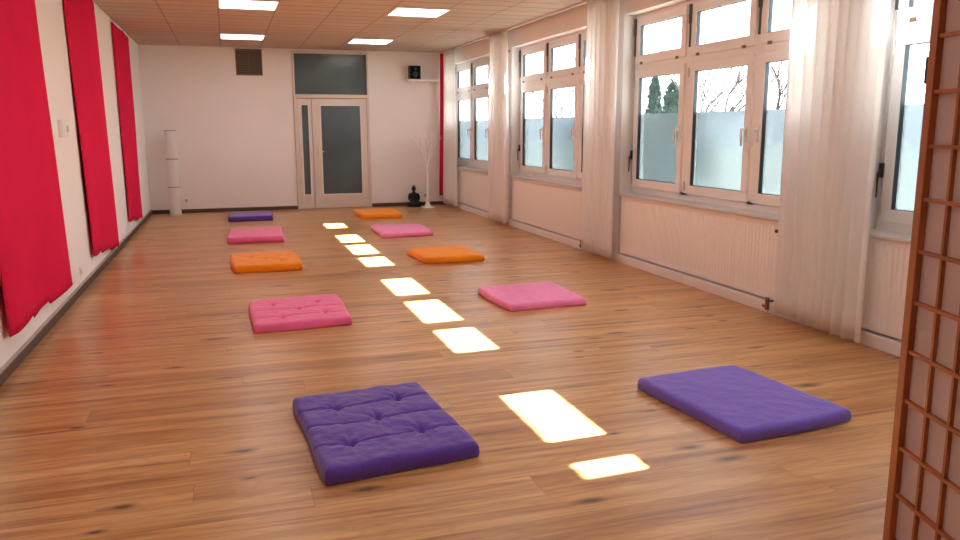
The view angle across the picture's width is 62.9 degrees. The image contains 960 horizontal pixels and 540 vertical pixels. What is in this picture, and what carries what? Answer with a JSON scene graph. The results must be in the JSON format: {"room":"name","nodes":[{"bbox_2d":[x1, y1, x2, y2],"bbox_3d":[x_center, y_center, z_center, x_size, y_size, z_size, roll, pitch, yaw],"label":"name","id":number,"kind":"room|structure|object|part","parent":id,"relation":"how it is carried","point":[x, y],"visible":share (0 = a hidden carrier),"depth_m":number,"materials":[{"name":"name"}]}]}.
{"room":"yoga meditation studio","nodes":[
{"label":"yoga meditation studio","id":0,"kind":"room"},
{"bbox_2d":[0,0,150,367],"bbox_3d":[-2.799,-0.697,4.012,0.222,3.000,21.760,-3,11,-17],"label":"wall","id":1,"kind":"structure","parent":0,"point":[50,13],"depth_m":8.27,"materials":[{"name":"paint"}]},
{"bbox_2d":[0,0,72,337],"bbox_3d":[-3.190,-1.041,5.461,0.054,2.762,2.182,-3,11,-17],"label":"wall hanging","id":2,"kind":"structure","parent":1,"relation":"attached to","point":[35,270],"depth_m":5.55,"materials":[{"name":"red fabric"}]},
{"bbox_2d":[57,120,68,136],"bbox_3d":[-3.692,-1.255,6.960,0.045,0.150,0.300,-3,11,-17],"label":"thermostat","id":3,"kind":"object","parent":1,"relation":"attached to","point":[63,128],"visible":1,"depth_m":6.87,"materials":[{"name":"white paint"}]},
{"bbox_2d":[0,209,151,386],"bbox_3d":[-2.748,0.733,4.284,0.020,0.090,21.460,-3,11,-17],"label":"baseboard","id":4,"kind":"structure","parent":1,"relation":"attached to","point":[20,355],"depth_m":6.30,"materials":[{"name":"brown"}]},
{"bbox_2d":[138,44,442,209],"bbox_3d":[-3.211,-2.680,15.045,5.950,3.000,0.150,-3,11,-17],"label":"wall","id":5,"kind":"structure","parent":0,"point":[235,136],"depth_m":14.65,"materials":[{"name":"paint"}]},
{"bbox_2d":[152,206,297,213],"bbox_3d":[-4.754,-1.131,14.735,2.610,0.070,0.014,-3,11,-17],"label":"baseboard","id":6,"kind":"structure","parent":5,"relation":"attached to","point":[272,207],"depth_m":14.74,"materials":[{"name":"wood"}]},
{"bbox_2d":[235,49,262,75],"bbox_3d":[-4.248,-3.819,14.417,0.470,0.470,0.017,-3,11,-17],"label":"air vent","id":7,"kind":"object","parent":5,"relation":"in","point":[248,61],"visible":1,"depth_m":14.42,"materials":[{"name":"brown metal"}]},
{"bbox_2d":[291,50,371,208],"bbox_3d":[-2.837,-2.675,15.108,1.430,2.965,0.180,-3,11,-17],"label":"door","id":8,"kind":"structure","parent":5,"relation":"in","point":[339,125],"depth_m":15.09,"materials":[{"name":"beige paint"}]},
{"bbox_3d":[-3.326,-2.293,15.015,0.120,1.690,0.010,-3,11,-17],"label":"pane","id":9,"kind":"part","parent":8,"relation":"part of","materials":[{"name":"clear glass"}]},
{"bbox_3d":[-2.843,-3.722,14.927,1.360,0.750,0.015,-3,11,-17],"label":"transom pane","id":10,"kind":"part","parent":8,"relation":"part of","materials":[{"name":"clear glass"}]},
{"bbox_3d":[-2.683,-2.327,15.217,0.750,1.680,0.010,-3,11,-17],"label":"pane","id":11,"kind":"part","parent":8,"relation":"part of","materials":[{"name":"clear glass"}]},
{"bbox_2d":[372,201,444,206],"bbox_3d":[-1.407,-1.331,15.783,1.535,0.070,0.014,-3,11,-17],"label":"baseboard","id":12,"kind":"structure","parent":5,"relation":"attached to","point":[431,202],"depth_m":15.71,"materials":[{"name":"wood"}]},
{"bbox_2d":[406,79,438,82],"bbox_3d":[-1.131,-3.690,15.331,0.600,0.063,0.240,-3,11,-17],"label":"wall shelf","id":13,"kind":"object","parent":5,"relation":"attached to","point":[407,80],"visible":1,"depth_m":15.27,"materials":[{"name":"white paint"}]},
{"bbox_2d":[408,65,420,78],"bbox_3d":[-1.274,-3.835,15.242,0.210,0.255,0.191,-3,11,-17],"label":"speaker","id":14,"kind":"object","parent":13,"relation":"on","point":[414,72],"visible":0.91,"depth_m":15.16},
{"bbox_2d":[439,53,443,195],"bbox_3d":[-0.764,-2.867,15.584,0.099,2.780,0.133,-3,11,-17],"label":"drape","id":15,"kind":"object","parent":5,"relation":"hanging from","point":[441,54],"visible":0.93,"depth_m":15.55,"materials":[{"name":"red fabric"}]},
{"bbox_2d":[93,0,586,52],"bbox_3d":[-0.005,-2.414,4.610,6.100,0.150,21.760,-3,11,-17],"label":"ceiling","id":16,"kind":"structure","parent":0,"point":[295,24],"depth_m":10.97,"materials":[{"name":"tile"}]},
{"bbox_2d":[220,33,264,39],"bbox_3d":[-3.845,-3.772,12.688,0.690,0.012,0.690,-3,11,-17],"label":"recessed light","id":17,"kind":"object","parent":16,"relation":"in","point":[222,35],"visible":1,"depth_m":12.62,"materials":[{"name":"white paint"}]},
{"bbox_2d":[218,0,278,9],"bbox_3d":[-2.787,-3.188,9.424,0.690,0.012,0.690,-3,11,-17],"label":"recessed light","id":18,"kind":"object","parent":16,"relation":"in","point":[229,4],"visible":1,"depth_m":9.39,"materials":[{"name":"white paint"}]},
{"bbox_2d":[347,38,393,44],"bbox_3d":[-1.881,-3.912,13.427,0.690,0.012,0.690,-3,11,-17],"label":"recessed light","id":19,"kind":"object","parent":16,"relation":"in","point":[354,40],"visible":1,"depth_m":13.39,"materials":[{"name":"white paint"}]},
{"bbox_2d":[349,39,391,43],"bbox_3d":[-1.881,-3.912,13.427,0.650,0.007,0.650,-3,11,-17],"label":"diffuser","id":20,"kind":"object","parent":19,"relation":"attached to","point":[353,41],"depth_m":13.40,"materials":[{"name":"white plastic"}]},
{"bbox_2d":[386,7,450,17],"bbox_3d":[-0.802,-3.316,10.098,0.690,0.012,0.690,-3,11,-17],"label":"recessed light","id":21,"kind":"object","parent":16,"relation":"in","point":[398,11],"visible":1,"depth_m":10.08,"materials":[{"name":"white paint"}]},
{"bbox_2d":[0,204,899,539],"bbox_3d":[0.006,0.672,5.165,6.100,0.120,21.760,-3,11,-17],"label":"floor","id":22,"kind":"structure","parent":0,"point":[154,407],"depth_m":4.51,"materials":[{"name":"brown wood"}]},
{"bbox_2d":[164,130,182,214],"bbox_3d":[-5.519,-1.744,14.097,0.230,1.507,0.230,-3,11,-17],"label":"floor lamp","id":23,"kind":"object","parent":22,"relation":"on","point":[169,135],"visible":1,"depth_m":14.02,"materials":[{"name":"white paint"}]},
{"bbox_3d":[-5.521,-2.235,14.008,0.203,0.495,0.203,-3,11,-17],"label":"lamp shade","id":24,"kind":"part","parent":23,"relation":"part of","materials":[{"name":"paper"}]},
{"bbox_3d":[-5.519,-1.742,14.097,0.203,0.495,0.203,-3,11,-17],"label":"lamp shade","id":25,"kind":"part","parent":23,"relation":"part of","materials":[{"name":"paper"}]},
{"bbox_3d":[-5.518,-1.258,14.184,0.203,0.480,0.203,-3,11,-17],"label":"lamp shade","id":26,"kind":"part","parent":23,"relation":"part of","materials":[{"name":"paper"}]},
{"bbox_2d":[228,211,272,221],"bbox_3d":[-3.954,-0.930,13.538,0.766,0.091,0.834,-3,11,-17],"label":"floor cushion","id":27,"kind":"object","parent":22,"relation":"on","point":[258,215],"visible":1,"depth_m":13.24,"materials":[{"name":"purple fabric"}]},
{"bbox_2d":[227,227,284,243],"bbox_3d":[-3.189,-0.506,11.176,0.806,0.088,1.173,-3,11,-17],"label":"floor cushion","id":28,"kind":"object","parent":22,"relation":"on","point":[255,234],"visible":1,"depth_m":10.79,"materials":[{"name":"pink fabric"}]},
{"bbox_2d":[230,251,305,273],"bbox_3d":[-2.432,-0.104,8.924,0.786,0.089,0.983,-3,11,-17],"label":"floor cushion","id":29,"kind":"object","parent":22,"relation":"on","point":[274,261],"visible":1,"depth_m":8.60,"materials":[{"name":"orange fabric"}]},
{"bbox_2d":[248,294,351,333],"bbox_3d":[-1.488,0.342,6.464,0.824,0.076,0.992,-3,11,-17],"label":"floor cushion","id":30,"kind":"object","parent":22,"relation":"on","point":[318,311],"visible":1,"depth_m":6.26,"materials":[{"name":"pink fabric"}]},
{"bbox_2d":[353,208,402,218],"bbox_3d":[-1.813,-1.015,13.994,0.798,0.083,1.096,-3,11,-17],"label":"floor cushion","id":31,"kind":"object","parent":22,"relation":"on","point":[375,213],"visible":1,"depth_m":13.64,"materials":[{"name":"orange fabric"}]},
{"bbox_2d":[292,381,479,485],"bbox_3d":[-0.517,0.783,3.974,0.744,0.085,1.037,-4,11,-22],"label":"floor cushion","id":32,"kind":"object","parent":22,"relation":"on","point":[357,434],"visible":1,"depth_m":3.78,"materials":[{"name":"purple fabric"}]},
{"bbox_2d":[371,224,432,237],"bbox_3d":[-1.156,-0.593,11.664,0.797,0.074,1.124,-3,11,-17],"label":"floor cushion","id":33,"kind":"object","parent":22,"relation":"on","point":[386,230],"visible":1,"depth_m":11.36,"materials":[{"name":"pink fabric"}]},
{"bbox_2d":[407,185,421,206],"bbox_3d":[-1.312,-1.473,15.562,0.321,0.427,0.292,-3,11,-17],"label":"statue","id":34,"kind":"object","parent":22,"relation":"on","point":[413,197],"visible":1,"depth_m":15.51,"materials":[{"name":"black stone"}]},
{"bbox_2d":[410,128,440,207],"bbox_3d":[-0.978,-1.990,15.259,0.469,1.551,0.612,7,12,34],"label":"tree","id":35,"kind":"object","parent":22,"relation":"on","point":[427,205],"visible":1,"depth_m":15.22,"materials":[{"name":"white paint"}]},
{"bbox_2d":[407,245,486,263],"bbox_3d":[-0.416,-0.194,9.421,0.785,0.078,0.868,-3,11,-17],"label":"floor cushion","id":36,"kind":"object","parent":22,"relation":"on","point":[442,254],"visible":1,"depth_m":9.15,"materials":[{"name":"orange fabric"}]},
{"bbox_2d":[457,168,487,210],"bbox_3d":[-0.115,-1.438,14.313,0.136,0.734,2.402,-3,11,-17],"label":"radiator","id":37,"kind":"object","parent":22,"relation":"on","point":[472,186],"visible":0.67,"depth_m":14.30,"materials":[{"name":"white metal"}]},
{"bbox_2d":[478,281,586,311],"bbox_3d":[0.456,0.226,7.097,0.777,0.068,0.881,-3,11,-17],"label":"floor cushion","id":38,"kind":"object","parent":22,"relation":"on","point":[544,294],"visible":1,"depth_m":6.92,"materials":[{"name":"pink fabric"}]},
{"bbox_2d":[512,177,581,247],"bbox_3d":[0.931,-0.861,11.087,0.136,0.734,2.722,-3,11,-17],"label":"radiator","id":39,"kind":"object","parent":22,"relation":"on","point":[552,207],"visible":0.83,"depth_m":10.95,"materials":[{"name":"white metal"}]},
{"bbox_2d":[512,177,578,188],"bbox_3d":[0.957,-1.219,11.032,0.078,0.010,2.720,-3,11,-17],"label":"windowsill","id":40,"kind":"structure","parent":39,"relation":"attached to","point":[536,183],"depth_m":11.16,"materials":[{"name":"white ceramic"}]},
{"bbox_2d":[620,196,777,309],"bbox_3d":[2.031,-0.254,7.692,0.136,0.734,2.722,-3,11,-17],"label":"radiator","id":41,"kind":"object","parent":22,"relation":"on","point":[739,252],"visible":0.8,"depth_m":7.38,"materials":[{"name":"white metal"}]},
{"bbox_2d":[624,196,776,221],"bbox_3d":[2.057,-0.612,7.637,0.078,0.010,2.720,-3,11,-17],"label":"windowsill","id":42,"kind":"structure","parent":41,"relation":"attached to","point":[678,207],"depth_m":7.48,"materials":[{"name":"white ceramic"}]},
{"bbox_2d":[637,365,851,442],"bbox_3d":[1.435,0.712,4.361,0.743,0.073,0.935,-4,11,-23],"label":"floor cushion","id":43,"kind":"object","parent":22,"relation":"on","point":[744,405],"visible":1,"depth_m":4.20,"materials":[{"name":"fabric"}]},
{"bbox_2d":[861,237,910,339],"bbox_3d":[3.131,0.353,4.297,0.136,0.734,2.722,-3,11,-17],"label":"radiator","id":44,"kind":"object","parent":22,"relation":"on","point":[887,264],"visible":0.39,"depth_m":5.36,"materials":[{"name":"white metal"}]},
{"bbox_2d":[869,237,910,244],"bbox_3d":[3.157,-0.005,4.242,0.078,0.010,2.720,-3,11,-17],"label":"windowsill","id":45,"kind":"structure","parent":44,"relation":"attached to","point":[871,239],"depth_m":5.35,"materials":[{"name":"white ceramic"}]},
{"bbox_2d":[883,0,959,539],"bbox_3d":[1.382,0.220,1.946,0.482,1.900,0.477,2,10,10],"label":"folding screen","id":46,"kind":"object","parent":22,"relation":"on","point":[923,498],"visible":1,"depth_m":2.07,"materials":[{"name":"red wood"}]},
{"bbox_2d":[455,0,894,252],"bbox_3d":[2.749,-1.028,5.750,0.290,3.000,21.460,-3,11,-17],"label":"wall","id":47,"kind":"structure","parent":0,"point":[574,20],"depth_m":8.98,"materials":[{"name":"paint"}]},
{"bbox_2d":[443,49,457,206],"bbox_3d":[-0.579,-2.715,15.118,0.110,2.928,0.821,-3,11,-17],"label":"curtain","id":48,"kind":"object","parent":47,"relation":"hanging from","point":[450,189],"visible":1,"depth_m":15.02,"materials":[{"name":"white fabric"}]},
{"bbox_2d":[455,56,489,172],"bbox_3d":[0.041,-2.771,14.120,0.435,2.005,3.270,-3,11,-17],"label":"window","id":49,"kind":"structure","parent":47,"relation":"in","point":[472,135],"depth_m":14.58,"materials":[{"name":"white plastic"}]},
{"bbox_3d":[-0.290,-3.658,15.004,0.067,0.490,1.005,-3,11,-17],"label":"fanlight sash","id":50,"kind":"part","parent":49,"relation":"part of","materials":[{"name":"white plastic"}]},
{"bbox_3d":[-0.287,-2.721,15.172,0.067,1.285,1.005,-3,11,-17],"label":"casement sash","id":51,"kind":"part","parent":49,"relation":"part of","materials":[{"name":"white plastic"}]},
{"bbox_3d":[-0.061,-1.824,14.257,0.215,0.028,3.270,-3,11,-17],"label":"sill","id":52,"kind":"part","parent":49,"relation":"part of","materials":[{"name":"grey"}]},
{"bbox_3d":[0.042,-3.475,13.979,0.067,0.490,1.000,-3,11,-17],"label":"fanlight sash","id":53,"kind":"part","parent":49,"relation":"part of","materials":[{"name":"white plastic"}]},
{"bbox_3d":[0.045,-2.537,14.148,0.067,1.285,1.000,-3,11,-17],"label":"casement sash","id":54,"kind":"part","parent":49,"relation":"part of","materials":[{"name":"white plastic"}]},
{"bbox_2d":[488,30,508,223],"bbox_3d":[0.284,-2.235,12.434,0.119,2.928,0.861,-3,11,-17],"label":"curtain","id":55,"kind":"object","parent":47,"relation":"hanging from","point":[498,125],"visible":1,"depth_m":12.36,"materials":[{"name":"white fabric"}]},
{"bbox_2d":[441,0,590,52],"bbox_3d":[1.896,-2.810,7.261,0.040,0.022,17.410,-3,11,-17],"label":"trim","id":56,"kind":"structure","parent":47,"relation":"attached to","point":[585,1],"depth_m":10.96,"materials":[{"name":"white paint"}]},
{"bbox_2d":[508,30,585,188],"bbox_3d":[1.141,-2.164,10.726,0.435,2.005,3.270,-3,11,-17],"label":"window","id":57,"kind":"structure","parent":47,"relation":"in","point":[550,149],"depth_m":11.05,"materials":[{"name":"white plastic"}]},
{"bbox_3d":[0.622,-2.461,12.200,0.011,1.550,0.011,1,10,5],"label":"opener rod","id":58,"kind":"part","parent":57,"relation":"part of","materials":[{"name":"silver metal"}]},
{"bbox_3d":[0.813,-2.113,11.777,0.067,1.285,1.005,-3,11,-17],"label":"casement sash","id":59,"kind":"part","parent":57,"relation":"part of","materials":[{"name":"white plastic"}]},
{"bbox_3d":[0.810,-3.051,11.609,0.067,0.490,1.005,-3,11,-17],"label":"fanlight sash","id":60,"kind":"part","parent":57,"relation":"part of","materials":[{"name":"white plastic"}]},
{"bbox_3d":[0.890,-1.971,11.339,0.069,0.171,0.032,-3,11,-17],"label":"handle","id":61,"kind":"part","parent":57,"relation":"part of","materials":[{"name":"white paint"}]},
{"bbox_3d":[1.039,-1.216,10.862,0.215,0.028,3.270,-3,11,-17],"label":"sill","id":62,"kind":"part","parent":57,"relation":"part of","materials":[{"name":"grey"}]},
{"bbox_3d":[1.145,-1.930,10.753,0.067,1.285,1.000,-3,11,-17],"label":"casement sash","id":63,"kind":"part","parent":57,"relation":"part of","materials":[{"name":"white plastic"}]},
{"bbox_3d":[1.142,-2.868,10.584,0.067,0.490,1.000,-3,11,-17],"label":"fanlight sash","id":64,"kind":"part","parent":57,"relation":"part of","materials":[{"name":"white plastic"}]},
{"bbox_3d":[1.221,-1.788,10.317,0.069,0.171,0.032,-3,11,-17],"label":"handle","id":65,"kind":"part","parent":57,"relation":"part of","materials":[{"name":"white paint"}]},
{"bbox_3d":[1.269,-1.761,10.168,0.069,0.171,0.032,-3,11,-17],"label":"handle","id":66,"kind":"part","parent":57,"relation":"part of","materials":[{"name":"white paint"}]},
{"bbox_3d":[1.469,-1.752,9.754,0.067,1.285,0.990,-3,11,-17],"label":"casement sash","id":67,"kind":"part","parent":57,"relation":"part of","materials":[{"name":"white plastic"}]},
{"bbox_3d":[1.466,-2.689,9.585,0.067,0.490,0.990,-3,11,-17],"label":"fanlight sash","id":68,"kind":"part","parent":57,"relation":"part of","materials":[{"name":"white plastic"}]},
{"bbox_2d":[581,0,619,257],"bbox_3d":[1.384,-1.634,9.071,0.123,2.928,0.762,-3,11,-17],"label":"curtain","id":69,"kind":"object","parent":47,"relation":"hanging from","point":[602,28],"visible":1,"depth_m":9.01,"materials":[{"name":"white fabric"}]},
{"bbox_2d":[450,202,900,356],"bbox_3d":[2.675,0.406,5.983,0.195,0.095,21.460,-3,11,-17],"label":"baseboard","id":70,"kind":"structure","parent":47,"relation":"attached to","point":[891,345],"depth_m":7.53,"materials":[{"name":"paint"}]},
{"bbox_2d":[615,0,789,221],"bbox_3d":[2.241,-1.557,7.331,0.435,2.005,3.270,-3,11,-17],"label":"window","id":71,"kind":"structure","parent":47,"relation":"in","point":[730,162],"depth_m":7.48,"materials":[{"name":"white plastic"}]},
{"bbox_3d":[1.708,-1.237,8.911,0.043,0.240,0.025,-3,11,-17],"label":"opener lever","id":72,"kind":"part","parent":71,"relation":"part of","materials":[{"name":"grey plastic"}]},
{"bbox_3d":[1.722,-1.853,8.805,0.011,1.550,0.011,-9,13,-39],"label":"opener rod","id":73,"kind":"part","parent":71,"relation":"part of","materials":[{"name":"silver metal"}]},
{"bbox_3d":[1.913,-1.506,8.382,0.067,1.285,1.005,-3,11,-17],"label":"casement sash","id":74,"kind":"part","parent":71,"relation":"part of","materials":[{"name":"white plastic"}]},
{"bbox_3d":[1.910,-2.444,8.214,0.067,0.490,1.005,-3,11,-17],"label":"fanlight sash","id":75,"kind":"part","parent":71,"relation":"part of","materials":[{"name":"white plastic"}]},
{"bbox_3d":[1.990,-1.364,7.944,0.069,0.171,0.032,-3,11,-17],"label":"handle","id":76,"kind":"part","parent":71,"relation":"part of","materials":[{"name":"white paint"}]},
{"bbox_3d":[2.139,-0.609,7.467,0.215,0.028,3.270,-3,11,-17],"label":"sill","id":77,"kind":"part","parent":71,"relation":"part of","materials":[{"name":"grey"}]},
{"bbox_3d":[2.245,-1.323,7.358,0.067,1.285,1.000,-3,11,-17],"label":"casement sash","id":78,"kind":"part","parent":71,"relation":"part of","materials":[{"name":"white plastic"}]},
{"bbox_3d":[2.242,-2.260,7.189,0.067,0.490,1.000,-3,11,-17],"label":"fanlight sash","id":79,"kind":"part","parent":71,"relation":"part of","materials":[{"name":"white plastic"}]},
{"bbox_3d":[2.321,-1.181,6.922,0.069,0.171,0.032,-3,11,-17],"label":"handle","id":80,"kind":"part","parent":71,"relation":"part of","materials":[{"name":"white paint"}]},
{"bbox_3d":[2.369,-1.154,6.774,0.069,0.171,0.032,-3,11,-17],"label":"handle","id":81,"kind":"part","parent":71,"relation":"part of","materials":[{"name":"white paint"}]},
{"bbox_3d":[2.569,-1.144,6.359,0.067,1.285,0.990,-3,11,-17],"label":"casement sash","id":82,"kind":"part","parent":71,"relation":"part of","materials":[{"name":"white plastic"}]},
{"bbox_3d":[2.566,-2.082,6.190,0.067,0.490,0.990,-3,11,-17],"label":"fanlight sash","id":83,"kind":"part","parent":71,"relation":"part of","materials":[{"name":"white plastic"}]},
{"bbox_2d":[773,0,890,342],"bbox_3d":[2.496,-1.013,5.601,0.120,2.928,0.931,-3,11,-17],"label":"curtain","id":84,"kind":"object","parent":47,"relation":"hanging from","point":[837,48],"visible":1,"depth_m":5.61,"materials":[{"name":"white fabric"}]},
{"bbox_2d":[869,0,933,243],"bbox_3d":[3.341,-0.950,3.936,0.435,2.005,3.270,-3,11,-17],"label":"window","id":85,"kind":"structure","parent":47,"relation":"in","point":[897,173],"depth_m":5.35,"materials":[{"name":"white plastic"}]},
{"bbox_3d":[2.808,-0.630,5.516,0.043,0.240,0.025,-3,11,-17],"label":"opener lever","id":86,"kind":"part","parent":85,"relation":"part of","materials":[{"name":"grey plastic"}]},
{"bbox_3d":[2.822,-1.246,5.410,0.011,1.550,0.011,-9,13,-39],"label":"opener rod","id":87,"kind":"part","parent":85,"relation":"part of","materials":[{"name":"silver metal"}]},
{"bbox_3d":[3.239,-0.002,4.072,0.215,0.028,3.270,-3,11,-17],"label":"sill","id":88,"kind":"part","parent":85,"relation":"part of","materials":[{"name":"grey"}]},
{"bbox_3d":[3.013,-0.899,4.987,0.067,1.285,1.005,-3,11,-17],"label":"casement sash","id":89,"kind":"part","parent":85,"relation":"part of","materials":[{"name":"white plastic"}]},
{"bbox_3d":[3.010,-1.837,4.819,0.067,0.490,1.005,-3,11,-17],"label":"fanlight sash","id":90,"kind":"part","parent":85,"relation":"part of","materials":[{"name":"white plastic"}]},
{"label":"outside","id":91,"kind":"structure","parent":0,"visible":0},
{"bbox_3d":[24.019,-3.217,28.533,54.050,0.300,100.000,-3,11,-17],"label":"ground","id":92,"kind":"structure","parent":91,"visible":0},
{"bbox_2d":[529,51,574,117],"bbox_3d":[2.954,-6.435,31.840,4.812,5.020,4.707,-3,10,-13],"label":"bare tree","id":93,"kind":"object","parent":92,"relation":"on","point":[531,64],"visible":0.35,"depth_m":31.62,"materials":[{"name":"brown plant"}]},
{"bbox_2d":[645,77,663,113],"bbox_3d":[4.912,-3.830,22.184,1.221,3.282,1.183,-3,11,-17],"label":"conifer","id":94,"kind":"object","parent":92,"relation":"on","point":[654,104],"visible":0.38,"depth_m":21.89,"materials":[{"name":"green plant"}]},
{"bbox_2d":[658,80,678,113],"bbox_3d":[5.051,-3.465,20.704,1.648,3.085,1.706,-3,11,-17],"label":"conifer","id":95,"kind":"object","parent":92,"relation":"on","point":[670,98],"visible":0.2,"depth_m":20.44,"materials":[{"name":"green plant"}]},
{"bbox_2d":[649,5,786,111],"bbox_3d":[4.576,-3.237,15.913,2.543,4.342,2.707,-4,11,-22],"label":"bare tree","id":96,"kind":"object","parent":92,"relation":"on","point":[737,81],"visible":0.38,"depth_m":15.80,"materials":[{"name":"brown plant"}]},
{"bbox_2d":[718,2,790,108],"bbox_3d":[8.471,-4.840,21.775,3.143,5.403,4.530,7,13,36],"label":"bare tree","id":97,"kind":"object","parent":92,"relation":"on","point":[782,63],"visible":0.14,"depth_m":20.89,"materials":[{"name":"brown plant"}]}
]}

